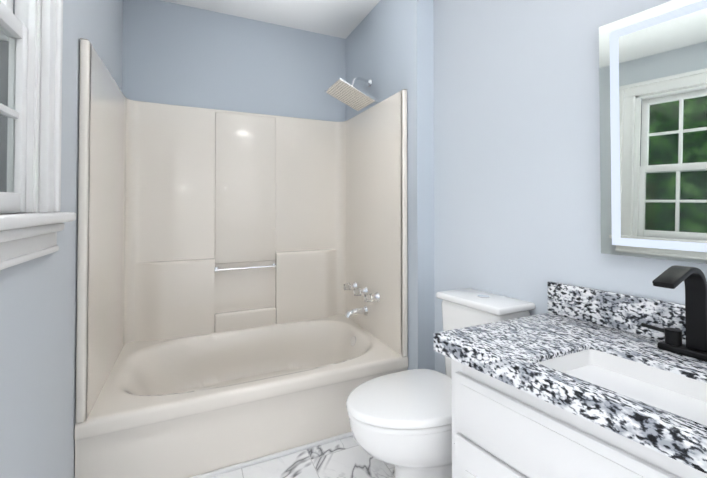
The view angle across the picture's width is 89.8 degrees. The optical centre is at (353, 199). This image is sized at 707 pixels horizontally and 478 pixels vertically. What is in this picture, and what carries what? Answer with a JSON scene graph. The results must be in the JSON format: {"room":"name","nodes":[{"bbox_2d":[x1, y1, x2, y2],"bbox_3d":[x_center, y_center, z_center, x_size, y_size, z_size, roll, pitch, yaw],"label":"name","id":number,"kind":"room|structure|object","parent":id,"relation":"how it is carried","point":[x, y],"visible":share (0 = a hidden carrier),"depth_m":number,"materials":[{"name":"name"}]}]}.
{"room":"bathroom","nodes":[
{"label":"bathroom","id":0,"kind":"room"},
{"bbox_2d":[0,0,122,477],"bbox_3d":[-0.650,-0.069,0.276,0.120,2.540,4.445,0,-1,-24],"label":"wall","id":1,"kind":"structure","parent":0,"point":[38,307],"depth_m":1.17,"materials":[{"name":"blue paint"}]},
{"bbox_2d":[0,0,75,269],"bbox_3d":[-0.781,-0.488,0.659,0.178,1.291,1.090,0,-1,-24],"label":"window","id":2,"kind":"structure","parent":1,"relation":"in","point":[33,218],"depth_m":1.02,"materials":[{"name":"white paint"}]},
{"bbox_2d":[122,0,345,121],"bbox_3d":[-0.606,-0.032,2.665,2.154,2.540,0.120,0,-1,-24],"label":"wall","id":3,"kind":"structure","parent":0,"point":[178,54],"depth_m":2.49,"materials":[{"name":"blue paint"}]},
{"bbox_2d":[161,0,379,38],"bbox_3d":[0.507,-1.361,0.814,2.654,0.060,4.445,0,-1,-24],"label":"ceiling","id":4,"kind":"structure","parent":0,"point":[340,18],"depth_m":2.46,"materials":[{"name":"paint"}]},
{"bbox_2d":[209,436,394,477],"bbox_3d":[0.507,1.239,0.774,2.654,0.060,4.445,0,-1,-24],"label":"floor","id":5,"kind":"structure","parent":0,"point":[348,457],"depth_m":1.63,"materials":[{"name":"stone"}]},
{"bbox_2d":[74,38,407,477],"bbox_3d":[-0.571,0.300,2.105,1.518,1.852,0.916,0,-1,-24],"label":"bathtub surround","id":6,"kind":"object","parent":5,"relation":"on","point":[242,286],"visible":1,"depth_m":2.24,"materials":[{"name":"white plastic"}]},
{"bbox_2d":[189,431,352,477],"bbox_3d":[-0.372,1.178,1.684,1.491,0.090,0.014,0,-1,-24],"label":"baseboard","id":7,"kind":"structure","parent":6,"relation":"attached to","point":[268,457],"depth_m":1.66,"materials":[{"name":"white paint"}]},
{"bbox_2d":[346,288,534,477],"bbox_3d":[0.344,0.822,1.473,0.775,0.792,0.382,0,-1,-24],"label":"toilet","id":8,"kind":"object","parent":5,"relation":"on","point":[401,421],"visible":0.67,"depth_m":1.36,"materials":[{"name":"white ceramic"}]},
{"bbox_2d":[433,265,706,477],"bbox_3d":[0.795,0.697,0.932,0.743,1.027,0.912,0,-1,-24],"label":"bathroom vanity","id":9,"kind":"object","parent":5,"relation":"on","point":[579,382],"visible":1,"depth_m":1.00,"materials":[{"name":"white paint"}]},
{"bbox_2d":[346,0,434,369],"bbox_3d":[0.374,-0.035,2.489,0.510,2.540,1.004,0,-1,-24],"label":"wall","id":10,"kind":"structure","parent":0,"point":[389,48],"depth_m":1.97,"materials":[{"name":"blue paint"}]},
{"bbox_2d":[325,77,375,110],"bbox_3d":[-0.004,-0.735,2.349,0.301,0.210,0.272,0,-1,-24],"label":"shower head","id":11,"kind":"object","parent":10,"relation":"attached to","point":[348,94],"visible":1,"depth_m":2.33},
{"bbox_2d":[433,0,706,374],"bbox_3d":[1.444,-0.064,0.611,0.118,2.540,3.371,1,-1,-34],"label":"wall","id":12,"kind":"structure","parent":0,"point":[517,203],"depth_m":1.55,"materials":[{"name":"blue paint"}]},
{"bbox_2d":[599,0,706,263],"bbox_3d":[1.066,-0.220,1.032,0.028,0.814,0.605,1,-1,-34],"label":"led mirror","id":13,"kind":"object","parent":12,"relation":"attached to","point":[653,115],"visible":0.88,"depth_m":1.14,"materials":[{"name":"grey mirror"}]}
]}

